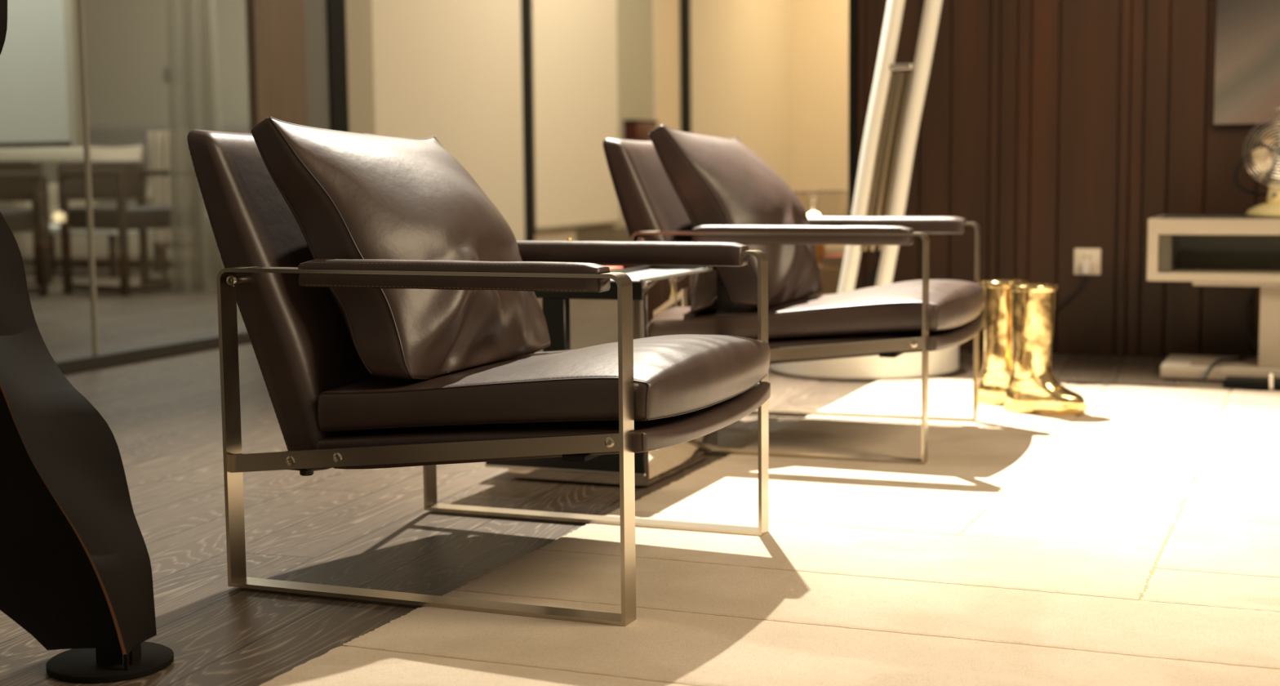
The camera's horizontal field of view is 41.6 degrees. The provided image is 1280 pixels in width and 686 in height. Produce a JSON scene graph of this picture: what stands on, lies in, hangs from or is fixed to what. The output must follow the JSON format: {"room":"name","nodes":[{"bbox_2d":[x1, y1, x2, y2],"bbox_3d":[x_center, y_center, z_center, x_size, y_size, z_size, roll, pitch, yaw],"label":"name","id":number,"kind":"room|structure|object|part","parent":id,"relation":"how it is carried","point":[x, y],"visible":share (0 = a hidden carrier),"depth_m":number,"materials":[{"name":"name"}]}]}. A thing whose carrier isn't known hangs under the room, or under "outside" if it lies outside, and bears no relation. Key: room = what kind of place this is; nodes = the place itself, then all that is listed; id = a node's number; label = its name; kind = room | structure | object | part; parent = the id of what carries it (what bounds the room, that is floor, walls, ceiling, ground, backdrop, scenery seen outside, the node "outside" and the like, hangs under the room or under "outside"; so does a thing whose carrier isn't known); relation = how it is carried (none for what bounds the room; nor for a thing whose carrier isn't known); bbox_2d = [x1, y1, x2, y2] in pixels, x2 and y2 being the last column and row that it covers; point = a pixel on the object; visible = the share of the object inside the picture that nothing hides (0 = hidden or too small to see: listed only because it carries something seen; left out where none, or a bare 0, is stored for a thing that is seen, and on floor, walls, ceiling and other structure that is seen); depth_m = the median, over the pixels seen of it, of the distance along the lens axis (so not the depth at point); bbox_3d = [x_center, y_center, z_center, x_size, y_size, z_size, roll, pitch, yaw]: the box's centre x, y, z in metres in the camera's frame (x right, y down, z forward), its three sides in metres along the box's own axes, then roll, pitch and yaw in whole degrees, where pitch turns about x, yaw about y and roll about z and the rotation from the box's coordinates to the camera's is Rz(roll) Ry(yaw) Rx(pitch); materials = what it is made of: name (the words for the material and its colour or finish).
{"room":"living room","nodes":[
{"label":"living room","id":0,"kind":"room"},
{"bbox_2d":[0,0,83,147],"bbox_3d":[-3.940,-2.060,9.006,2.280,2.040,0.060,2,7,22],"label":"projection screen","id":1,"kind":"object","parent":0,"point":[41,98],"visible":0.92,"depth_m":8.71,"materials":[{"name":"white"}]},
{"bbox_3d":[-2.912,-2.027,8.588,0.060,2.040,0.060,2,7,22],"label":"frame","id":2,"kind":"part","parent":1,"relation":"part of","materials":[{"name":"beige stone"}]},
{"bbox_2d":[0,0,249,235],"bbox_3d":[-3.541,-2.398,13.885,8.380,3.400,0.150,2,7,22],"label":"wall","id":3,"kind":"structure","parent":0,"point":[126,41],"depth_m":14.07,"materials":[{"name":"beige paint"}]},
{"bbox_2d":[163,67,168,82],"bbox_3d":[-3.867,-2.220,13.948,0.180,0.120,0.017,2,7,22],"label":"wall switch","id":4,"kind":"object","parent":3,"relation":"attached to","point":[166,69],"visible":0.3,"depth_m":13.97,"materials":[{"name":"grey plastic"}]},
{"bbox_2d":[245,0,576,240],"bbox_3d":[-1.070,-1.777,8.701,0.140,3.200,3.350,2,7,22],"label":"wall","id":5,"kind":"structure","parent":0,"point":[449,71],"depth_m":8.58,"materials":[{"name":"beige paint"}]},
{"bbox_2d":[76,0,98,354],"bbox_3d":[-2.059,-1.524,6.158,0.018,3.150,0.015,2,7,22],"label":"trim","id":6,"kind":"structure","parent":5,"relation":"attached to","point":[79,2],"depth_m":6.25,"materials":[{"name":"champagne metal"}]},
{"bbox_2d":[53,328,250,373],"bbox_3d":[-2.188,0.106,5.971,0.060,0.050,2.900,2,7,22],"label":"trim","id":7,"kind":"structure","parent":5,"relation":"attached to","point":[118,357],"depth_m":6.53,"materials":[{"name":"grey metal"}]},
{"bbox_2d":[326,0,349,132],"bbox_3d":[-1.423,-1.674,7.759,0.062,3.200,0.145,2,7,22],"label":"trim","id":8,"kind":"structure","parent":5,"relation":"attached to","point":[335,9],"depth_m":7.78,"materials":[{"name":"black metal"}]},
{"bbox_2d":[345,0,375,134],"bbox_3d":[-1.357,-1.693,7.937,0.070,3.200,0.235,2,7,22],"label":"wall panel","id":9,"kind":"object","parent":5,"relation":"attached to","point":[359,33],"depth_m":7.96,"materials":[{"name":"beige paint"}]},
{"bbox_2d":[520,0,534,239],"bbox_3d":[-0.673,-1.875,9.587,0.062,3.200,0.117,2,7,22],"label":"trim","id":10,"kind":"structure","parent":5,"relation":"attached to","point":[526,22],"depth_m":9.63,"materials":[{"name":"black metal"}]},
{"bbox_2d":[576,0,653,231],"bbox_3d":[-0.299,-1.982,10.567,0.030,3.200,1.991,2,7,22],"label":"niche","id":11,"kind":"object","parent":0,"point":[635,45],"visible":0.22,"depth_m":11.17,"materials":[{"name":"beige paint"}]},
{"bbox_2d":[530,0,619,231],"bbox_3d":[-0.387,-2.075,10.206,0.022,2.738,1.236,2,7,22],"label":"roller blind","id":12,"kind":"object","parent":11,"relation":"attached to","point":[574,42],"visible":1,"depth_m":10.21,"materials":[{"name":"beige fabric"}]},
{"bbox_2d":[576,226,631,241],"bbox_3d":[-0.143,-0.586,10.999,0.012,0.330,1.320,2,7,22],"label":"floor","id":13,"kind":"structure","parent":11,"relation":"attached to","point":[621,233],"depth_m":10.78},
{"bbox_2d":[622,120,658,140],"bbox_3d":[0.006,-1.413,11.200,0.100,0.130,0.390,2,7,22],"label":"wall box","id":14,"kind":"object","parent":11,"relation":"attached to","point":[634,130],"visible":0.9,"depth_m":11.05,"materials":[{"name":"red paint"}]},
{"bbox_3d":[0.005,-1.471,11.194,0.100,0.014,0.390,2,7,22],"label":"lid","id":15,"kind":"part","parent":14,"relation":"part of","materials":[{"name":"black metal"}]},
{"bbox_2d":[0,249,1279,685],"bbox_3d":[-2.811,-0.217,9.723,19.000,0.080,21.000,2,7,22],"label":"floor","id":16,"kind":"structure","parent":0,"point":[365,528],"depth_m":3.73,"materials":[{"name":"brown wood"}]},
{"bbox_2d":[0,160,48,295],"bbox_3d":[-3.894,-0.659,9.825,0.630,0.800,0.642,1,6,14],"label":"dining chair","id":17,"kind":"object","parent":16,"relation":"on","point":[20,180],"visible":0.94,"depth_m":9.96,"materials":[{"name":"brown wood"}]},
{"bbox_3d":[-3.902,-0.706,9.791,0.560,0.130,0.560,1,6,14],"label":"seat","id":18,"kind":"part","parent":17,"relation":"part of","materials":[{"name":"black leather"}]},
{"bbox_3d":[-3.834,-0.965,10.055,0.560,0.240,0.104,1,6,14],"label":"backrest","id":19,"kind":"part","parent":17,"relation":"part of","materials":[{"name":"brown wood"}]},
{"bbox_3d":[-3.623,-0.967,9.695,0.050,0.035,0.580,1,6,14],"label":"armrest","id":20,"kind":"part","parent":17,"relation":"part of","materials":[{"name":"brown wood"}]},
{"bbox_3d":[-3.556,-0.670,9.990,0.044,0.780,0.044,1,6,14],"label":"leg","id":21,"kind":"part","parent":17,"relation":"part of","materials":[{"name":"brown wood"}]},
{"bbox_2d":[0,146,84,283],"bbox_3d":[-4.788,-0.836,11.119,2.150,0.900,0.900,2,7,22],"label":"dining table","id":22,"kind":"object","parent":16,"relation":"on","point":[41,154],"visible":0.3,"depth_m":10.90,"materials":[{"name":"wood"}]},
{"bbox_3d":[-3.947,-0.744,11.110,0.080,0.700,0.080,2,7,22],"label":"leg","id":23,"kind":"part","parent":22,"relation":"part of","materials":[{"name":"brown wood"}]},
{"bbox_2d":[0,0,173,683],"bbox_3d":[-0.969,-0.046,2.531,0.557,1.050,0.182,2,7,22],"label":"sculpture","id":24,"kind":"object","parent":16,"relation":"on","point":[76,575],"visible":1,"depth_m":2.51,"materials":[{"name":"black metal"}]},
{"bbox_3d":[-0.996,-0.060,2.500,0.495,1.016,0.050,2,7,22],"label":"steel plate","id":25,"kind":"part","parent":24,"relation":"part of","materials":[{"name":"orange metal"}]},
{"bbox_2d":[12,223,162,277],"bbox_3d":[-4.003,-0.668,12.065,1.100,0.350,0.600,2,7,22],"label":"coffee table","id":26,"kind":"object","parent":16,"relation":"on","point":[55,228],"visible":0.38,"depth_m":11.74,"materials":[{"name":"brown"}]},
{"bbox_3d":[-4.357,-0.681,12.469,0.040,0.300,0.040,2,7,22],"label":"leg","id":27,"kind":"part","parent":26,"relation":"part of","materials":[{"name":"brown wood"}]},
{"bbox_3d":[-3.650,-0.604,11.666,0.040,0.300,0.040,2,7,22],"label":"leg","id":28,"kind":"part","parent":26,"relation":"part of","materials":[{"name":"brown wood"}]},
{"bbox_3d":[-3.468,-0.653,12.107,0.040,0.300,0.040,2,7,22],"label":"leg","id":29,"kind":"part","parent":26,"relation":"part of","materials":[{"name":"brown wood"}]},
{"bbox_2d":[57,160,171,296],"bbox_3d":[-3.114,-0.716,10.288,0.642,0.800,0.630,4,7,35],"label":"dining chair","id":30,"kind":"object","parent":16,"relation":"on","point":[120,180],"visible":0.81,"depth_m":10.16,"materials":[{"name":"brown wood"}]},
{"bbox_3d":[-3.477,-0.692,10.190,0.044,0.780,0.044,4,7,35],"label":"leg","id":31,"kind":"part","parent":30,"relation":"part of","materials":[{"name":"brown wood"}]},
{"bbox_3d":[-3.259,-1.004,10.002,0.580,0.035,0.050,4,7,35],"label":"armrest","id":32,"kind":"part","parent":30,"relation":"part of","materials":[{"name":"brown wood"}]},
{"bbox_3d":[-3.337,-1.008,10.412,0.104,0.240,0.560,4,7,35],"label":"backrest","id":33,"kind":"part","parent":30,"relation":"part of","materials":[{"name":"brown wood"}]},
{"bbox_3d":[-3.091,-0.764,10.267,0.560,0.130,0.560,4,7,35],"label":"seat","id":34,"kind":"part","parent":30,"relation":"part of","materials":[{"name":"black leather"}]},
{"bbox_3d":[-3.034,-0.624,9.887,0.044,0.700,0.044,4,7,35],"label":"leg","id":35,"kind":"part","parent":30,"relation":"part of","materials":[{"name":"brown wood"}]},
{"bbox_3d":[-3.146,-0.745,10.663,0.044,0.780,0.044,4,7,35],"label":"leg","id":36,"kind":"part","parent":30,"relation":"part of","materials":[{"name":"brown wood"}]},
{"bbox_3d":[-2.928,-1.057,10.475,0.580,0.035,0.050,4,7,35],"label":"armrest","id":37,"kind":"part","parent":30,"relation":"part of","materials":[{"name":"brown wood"}]},
{"bbox_2d":[12,122,249,262],"bbox_3d":[-3.583,-1.174,13.059,2.440,1.060,0.970,2,7,22],"label":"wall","id":38,"kind":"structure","parent":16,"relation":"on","point":[113,135],"depth_m":13.11,"materials":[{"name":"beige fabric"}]},
{"bbox_3d":[-4.627,-0.976,13.482,0.200,0.600,0.920,2,7,22],"label":"armrest","id":39,"kind":"part","parent":38,"relation":"part of","materials":[{"name":"brown wood"}]},
{"bbox_3d":[-3.589,-0.853,13.069,2.200,0.420,0.900,2,7,22],"label":"seat","id":40,"kind":"part","parent":38,"relation":"part of","materials":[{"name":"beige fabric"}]},
{"bbox_2d":[83,145,143,200],"bbox_3d":[-4.031,-1.301,12.876,0.448,0.418,0.201,-1,6,-6],"label":"sofa cushion","id":41,"kind":"object","parent":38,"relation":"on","point":[129,153],"visible":0.25,"depth_m":12.86,"materials":[{"name":"beige fabric"}]},
{"bbox_2d":[146,175,152,199],"bbox_3d":[-3.363,-1.232,12.533,0.780,0.331,0.188,3,7,27],"label":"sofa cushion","id":42,"kind":"object","parent":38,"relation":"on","point":[148,193],"visible":0.06,"depth_m":12.65,"materials":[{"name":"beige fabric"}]},
{"bbox_3d":[-3.441,-1.242,13.401,2.200,1.000,0.220,2,7,22],"label":"backrest","id":43,"kind":"part","parent":38,"relation":"part of","materials":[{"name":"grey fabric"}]},
{"bbox_2d":[155,241,170,278],"bbox_3d":[-2.914,-0.949,11.668,0.620,0.970,0.670,2,7,22],"label":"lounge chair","id":44,"kind":"object","parent":16,"relation":"on","point":[164,246],"visible":0.06,"depth_m":11.52,"materials":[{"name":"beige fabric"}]},
{"bbox_2d":[147,130,170,242],"bbox_3d":[-3.126,-1.054,11.349,0.420,0.750,0.040,2,7,25],"label":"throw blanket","id":45,"kind":"object","parent":44,"relation":"on","point":[158,140],"visible":0.29,"depth_m":11.39,"materials":[{"name":"beige fabric"}]},
{"bbox_3d":[-2.921,-0.782,11.662,0.620,0.240,0.620,2,7,22],"label":"seat","id":46,"kind":"part","parent":44,"relation":"part of","materials":[{"name":"beige fabric"}]},
{"bbox_3d":[-3.258,-0.555,11.543,0.034,0.220,0.036,2,7,22],"label":"leg","id":47,"kind":"part","parent":44,"relation":"part of","materials":[{"name":"brown wood"}]},
{"bbox_2d":[166,0,224,292],"bbox_3d":[-2.659,-1.749,10.005,0.350,2.895,0.074,-2,6,-9],"label":"curtain","id":48,"kind":"object","parent":16,"relation":"on","point":[193,79],"visible":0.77,"depth_m":10.05,"materials":[{"name":"beige fabric"}]},
{"bbox_2d":[484,264,717,485],"bbox_3d":[-0.087,0.057,4.089,0.418,0.486,0.465,2,7,22],"label":"side table","id":49,"kind":"object","parent":16,"relation":"on","point":[677,300],"visible":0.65,"depth_m":3.91,"materials":[{"name":"black paint"}]},
{"bbox_3d":[-0.192,0.059,3.897,0.057,0.326,0.030,2,7,22],"label":"post","id":50,"kind":"part","parent":49,"relation":"part of","materials":[{"name":"black metal"}]},
{"bbox_3d":[-0.090,0.272,4.114,0.408,0.007,0.465,2,7,22],"label":"trim","id":51,"kind":"part","parent":49,"relation":"part of","materials":[{"name":"silver metal"}]},
{"bbox_2d":[608,266,622,271],"bbox_3d":[-0.137,-0.169,4.022,0.112,0.014,0.241,2,7,22],"label":"book","id":52,"kind":"object","parent":49,"relation":"on","point":[611,268],"visible":0.09,"depth_m":4.08,"materials":[{"name":"orange paper"}]},
{"bbox_3d":[0.101,0.062,4.012,0.012,0.448,0.463,2,7,22],"label":"panel","id":53,"kind":"part","parent":49,"relation":"part of","materials":[{"name":"brown mirror"}]},
{"bbox_2d":[258,377,1279,685],"bbox_3d":[1.441,0.404,2.994,3.225,0.006,4.907,2,7,22],"label":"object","id":54,"kind":"structure","parent":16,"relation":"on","point":[1132,539],"depth_m":3.05,"materials":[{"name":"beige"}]},
{"bbox_2d":[186,128,770,626],"bbox_3d":[-0.262,0.003,3.126,0.918,0.800,0.743,2,7,22],"label":"armchair","id":55,"kind":"object","parent":54,"relation":"on","point":[628,396],"visible":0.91,"depth_m":2.90,"materials":[{"name":"brown leather"}]},
{"bbox_3d":[-0.559,-0.105,3.236,0.279,0.604,0.624,2,7,22],"label":"backrest","id":56,"kind":"part","parent":55,"relation":"part of","materials":[{"name":"brown leather"}]},
{"bbox_2d":[250,116,550,379],"bbox_3d":[-0.411,-0.189,3.161,0.358,0.462,0.574,2,7,22],"label":"leather cushion","id":57,"kind":"object","parent":55,"relation":"on","point":[349,195],"visible":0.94,"depth_m":2.95,"materials":[{"name":"brown leather"}]},
{"bbox_3d":[-0.370,0.184,2.807,0.745,0.108,0.010,2,7,22],"label":"seat rail","id":58,"kind":"part","parent":55,"relation":"part of","materials":[{"name":"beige metal"}]},
{"bbox_3d":[-0.368,0.158,2.809,0.757,0.560,0.045,2,7,22],"label":"frame","id":59,"kind":"part","parent":55,"relation":"part of","materials":[{"name":"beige metal"}]},
{"bbox_3d":[-0.311,-0.111,2.759,0.558,0.049,0.054,2,7,22],"label":"armrest","id":60,"kind":"part","parent":55,"relation":"part of","materials":[{"name":"brown leather"}]},
{"bbox_3d":[-0.143,0.146,3.093,0.638,0.095,0.662,2,7,22],"label":"seat","id":61,"kind":"part","parent":55,"relation":"part of","materials":[{"name":"brown leather"}]},
{"bbox_2d":[317,333,769,431],"bbox_3d":[-0.139,0.060,3.082,0.653,0.147,0.640,2,7,22],"label":"seat cushion","id":62,"kind":"object","parent":55,"relation":"on","point":[685,382],"depth_m":2.84,"materials":[{"name":"brown leather"}]},
{"bbox_3d":[-0.105,0.088,3.449,0.757,0.560,0.045,2,7,22],"label":"frame","id":63,"kind":"part","parent":55,"relation":"part of","materials":[{"name":"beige metal"}]},
{"bbox_3d":[-0.050,-0.181,3.394,0.558,0.048,0.054,2,7,22],"label":"armrest","id":64,"kind":"part","parent":55,"relation":"part of","materials":[{"name":"brown leather"}]},
{"bbox_2d":[602,137,984,464],"bbox_3d":[0.440,-0.152,4.524,0.918,0.800,0.743,2,6,21],"label":"armchair","id":65,"kind":"object","parent":54,"relation":"on","point":[925,315],"visible":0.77,"depth_m":4.23,"materials":[{"name":"brown leather"}]},
{"bbox_3d":[0.142,-0.259,4.630,0.279,0.604,0.624,2,6,21],"label":"backrest","id":66,"kind":"part","parent":65,"relation":"part of","materials":[{"name":"brown leather"}]},
{"bbox_2d":[648,124,822,307],"bbox_3d":[0.291,-0.349,4.556,0.360,0.474,0.576,2,6,21],"label":"leather cushion","id":67,"kind":"object","parent":65,"relation":"on","point":[716,180],"visible":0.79,"depth_m":4.34,"materials":[{"name":"brown leather"}]},
{"bbox_3d":[0.340,0.003,4.205,0.757,0.560,0.045,2,6,21],"label":"frame","id":68,"kind":"part","parent":65,"relation":"part of","materials":[{"name":"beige metal"}]},
{"bbox_3d":[0.397,-0.266,4.156,0.558,0.049,0.054,2,6,21],"label":"armrest","id":69,"kind":"part","parent":65,"relation":"part of","materials":[{"name":"brown leather"}]},
{"bbox_3d":[0.338,0.029,4.203,0.745,0.108,0.010,2,6,21],"label":"seat rail","id":70,"kind":"part","parent":65,"relation":"part of","materials":[{"name":"beige metal"}]},
{"bbox_2d":[716,279,984,337],"bbox_3d":[0.564,-0.095,4.482,0.653,0.147,0.640,2,6,21],"label":"seat cushion","id":71,"kind":"object","parent":65,"relation":"on","point":[954,307],"depth_m":4.21,"materials":[{"name":"brown leather"}]},
{"bbox_3d":[0.592,-0.067,4.849,0.757,0.560,0.045,2,6,21],"label":"frame","id":72,"kind":"part","parent":65,"relation":"part of","materials":[{"name":"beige metal"}]},
{"bbox_3d":[0.560,-0.009,4.493,0.638,0.095,0.662,2,6,21],"label":"seat","id":73,"kind":"part","parent":65,"relation":"part of","materials":[{"name":"brown leather"}]},
{"bbox_3d":[0.648,-0.336,4.795,0.558,0.048,0.054,2,6,21],"label":"armrest","id":74,"kind":"part","parent":65,"relation":"part of","materials":[{"name":"brown leather"}]},
{"bbox_2d":[978,279,1028,405],"bbox_3d":[1.129,0.000,5.046,0.235,0.374,0.133,2,7,23],"label":"boot","id":75,"kind":"object","parent":54,"relation":"on","point":[994,377],"visible":0.48,"depth_m":5.03,"materials":[{"name":"gold metal"}]},
{"bbox_2d":[1004,282,1086,415],"bbox_3d":[1.175,0.017,4.876,0.235,0.374,0.133,1,6,19],"label":"boot","id":76,"kind":"object","parent":54,"relation":"on","point":[1033,386],"visible":1,"depth_m":4.85,"materials":[{"name":"gold metal"}]},
{"bbox_2d":[813,263,842,295],"bbox_3d":[0.807,-0.218,7.626,0.660,0.286,0.465,2,7,22],"label":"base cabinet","id":77,"kind":"object","parent":16,"relation":"on","point":[829,275],"visible":0.02,"depth_m":7.37,"materials":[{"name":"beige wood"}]},
{"bbox_2d":[793,190,848,263],"bbox_3d":[0.779,-0.518,7.564,0.378,0.323,0.378,2,7,22],"label":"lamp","id":78,"kind":"object","parent":77,"relation":"on","point":[820,249],"visible":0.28,"depth_m":7.53,"materials":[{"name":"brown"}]},
{"bbox_3d":[0.778,-0.557,7.560,0.064,0.062,0.064,2,7,22],"label":"bulb","id":79,"kind":"part","parent":78,"relation":"part of","materials":[{"name":"white"}]},
{"bbox_3d":[0.780,-0.419,7.574,0.108,0.125,0.108,2,7,22],"label":"stem","id":80,"kind":"part","parent":78,"relation":"part of","materials":[{"name":"brown wood"}]},
{"bbox_2d":[821,253,844,266],"bbox_3d":[0.927,-0.370,7.487,0.182,0.042,0.241,2,7,22],"label":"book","id":81,"kind":"object","parent":77,"relation":"on","point":[833,260],"visible":0.48,"depth_m":7.40,"materials":[{"name":"brown paper"}]},
{"bbox_2d":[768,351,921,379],"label":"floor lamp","id":82,"kind":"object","parent":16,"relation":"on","point":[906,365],"depth_m":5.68,"materials":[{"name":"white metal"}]},
{"bbox_2d":[837,244,898,293],"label":"floor lamp","id":83,"kind":"object","parent":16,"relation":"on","point":[882,273],"depth_m":5.78,"materials":[{"name":"white metal"}]},
{"bbox_3d":[0.809,-0.163,5.801,0.079,0.347,0.030,3,7,34],"label":"cable arm","id":84,"kind":"part","parent":83,"relation":"part of","materials":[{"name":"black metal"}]},
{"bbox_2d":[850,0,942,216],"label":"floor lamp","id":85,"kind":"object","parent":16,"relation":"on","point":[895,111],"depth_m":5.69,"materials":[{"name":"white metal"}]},
{"bbox_2d":[1146,214,1279,390],"bbox_3d":[2.241,-0.139,5.520,1.100,0.540,0.634,2,7,22],"label":"console table","id":86,"kind":"object","parent":16,"relation":"on","point":[1202,250],"visible":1,"depth_m":5.60,"materials":[{"name":"beige wood"}]},
{"bbox_3d":[1.786,-0.319,5.804,0.034,0.131,0.419,2,7,22],"label":"panel","id":87,"kind":"part","parent":86,"relation":"part of","materials":[{"name":"white wood"}]},
{"bbox_3d":[2.280,-0.226,5.610,1.100,0.028,0.420,2,7,22],"label":"panel","id":88,"kind":"part","parent":86,"relation":"part of","materials":[{"name":"white wood"}]},
{"bbox_3d":[2.279,-0.392,5.593,1.100,0.052,0.420,2,7,22],"label":"panel","id":89,"kind":"part","parent":86,"relation":"part of","materials":[{"name":"white wood"}]},
{"bbox_3d":[2.224,0.091,5.630,0.900,0.042,0.350,2,7,22],"label":"foot plate","id":90,"kind":"part","parent":86,"relation":"part of","materials":[{"name":"beige metal"}]},
{"bbox_2d":[1200,286,1258,382],"bbox_3d":[2.014,-0.157,5.715,0.065,0.522,0.567,3,7,33],"label":"power cord","id":91,"kind":"object","parent":86,"relation":"hanging from","point":[1252,340],"visible":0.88,"depth_m":5.91,"materials":[{"name":"black plastic"}]},
{"bbox_3d":[2.350,-0.322,5.775,1.040,0.131,0.015,2,7,22],"label":"panel","id":92,"kind":"part","parent":86,"relation":"part of","materials":[{"name":"brown"}]},
{"bbox_3d":[2.235,-0.201,5.575,0.755,0.014,0.285,2,7,22],"label":"support plate","id":93,"kind":"part","parent":86,"relation":"part of","materials":[{"name":"white wood"}]},
{"bbox_2d":[1234,106,1279,217],"bbox_3d":[2.111,-0.599,5.595,0.270,0.362,0.212,2,7,22],"label":"desk fan","id":94,"kind":"object","parent":86,"relation":"on","point":[1264,158],"visible":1,"depth_m":5.57,"materials":[{"name":"yellow metal"}]},
{"bbox_2d":[1242,115,1279,187],"bbox_3d":[2.124,-0.633,5.581,0.238,0.238,0.057,2,7,22],"label":"grille","id":95,"kind":"object","parent":94,"relation":"attached to","point":[1273,184],"depth_m":5.58,"materials":[{"name":"silver metal"}]},
{"bbox_3d":[2.067,-0.608,5.581,0.078,0.081,0.026,2,7,22],"label":"blade","id":96,"kind":"part","parent":94,"relation":"part of","materials":[{"name":"beige"}]},
{"bbox_3d":[2.095,-0.683,5.567,0.085,0.078,0.020,5,8,41],"label":"blade","id":97,"kind":"part","parent":94,"relation":"part of","materials":[{"name":"beige"}]},
{"bbox_3d":[2.100,-0.490,5.573,0.016,0.016,0.012,2,7,22],"label":"knob","id":98,"kind":"part","parent":94,"relation":"part of","materials":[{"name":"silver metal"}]},
{"bbox_3d":[2.139,-0.637,5.618,0.080,0.080,0.110,2,7,22],"label":"motor","id":99,"kind":"part","parent":94,"relation":"part of","materials":[{"name":"white metal"}]},
{"bbox_3d":[2.117,-0.760,5.554,0.060,0.034,0.008,2,7,22],"label":"carry handle","id":100,"kind":"part","parent":94,"relation":"part of","materials":[{"name":"silver metal"}]},
{"bbox_3d":[2.139,-0.580,5.561,0.085,0.078,0.020,0,6,4],"label":"blade","id":101,"kind":"part","parent":94,"relation":"part of","materials":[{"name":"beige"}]},
{"bbox_3d":[2.186,-0.064,5.558,0.265,0.283,0.100,2,7,22],"label":"leg","id":102,"kind":"part","parent":86,"relation":"part of","materials":[{"name":"white wood"}]},
{"bbox_2d":[653,0,791,187],"bbox_3d":[0.698,-2.244,12.949,0.065,3.200,3.200,2,7,22],"label":"wall","id":103,"kind":"structure","parent":0,"point":[740,50],"depth_m":12.92,"materials":[{"name":"beige paint"}]},
{"bbox_2d":[680,0,691,133],"bbox_3d":[0.310,-2.138,11.980,0.062,3.200,0.131,2,7,22],"label":"trim","id":104,"kind":"structure","parent":103,"relation":"attached to","point":[685,5],"depth_m":11.96,"materials":[{"name":"black metal"}]},
{"bbox_2d":[791,0,848,250],"bbox_3d":[2.707,-2.352,13.769,3.160,3.200,0.150,2,7,22],"label":"wall","id":105,"kind":"structure","parent":0,"point":[820,28],"depth_m":14.21,"materials":[{"name":"beige paint"}]},
{"bbox_2d":[856,0,1279,357],"bbox_3d":[3.166,-1.604,5.682,4.970,3.400,0.140,2,7,22],"label":"wall","id":106,"kind":"structure","parent":0,"point":[1055,128],"depth_m":6.33,"materials":[{"name":"brown wood"}]},
{"bbox_2d":[848,0,857,289],"bbox_3d":[0.856,-1.679,6.625,0.027,3.400,0.156,2,7,22],"label":"trim","id":107,"kind":"structure","parent":106,"relation":"attached to","point":[852,3],"depth_m":6.63,"materials":[{"name":"black metal"}]},
{"bbox_2d":[971,261,1091,352],"bbox_3d":[1.489,-0.136,6.419,0.440,0.356,0.045,2,6,20],"label":"power cord","id":108,"kind":"object","parent":106,"relation":"attached to","point":[1086,265],"visible":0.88,"depth_m":6.33,"materials":[{"name":"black plastic"}]},
{"bbox_2d":[1073,248,1101,275],"bbox_3d":[1.686,-0.306,6.348,0.098,0.100,0.015,2,7,22],"label":"wall socket","id":109,"kind":"object","parent":106,"relation":"attached to","point":[1092,255],"visible":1,"depth_m":6.34,"materials":[{"name":"beige plastic"}]},
{"bbox_2d":[1213,0,1279,124],"bbox_3d":[2.496,-1.152,5.910,0.900,0.750,0.035,2,7,22],"label":"print","id":110,"kind":"object","parent":106,"relation":"attached to","point":[1246,87],"visible":1,"depth_m":6.04}
]}

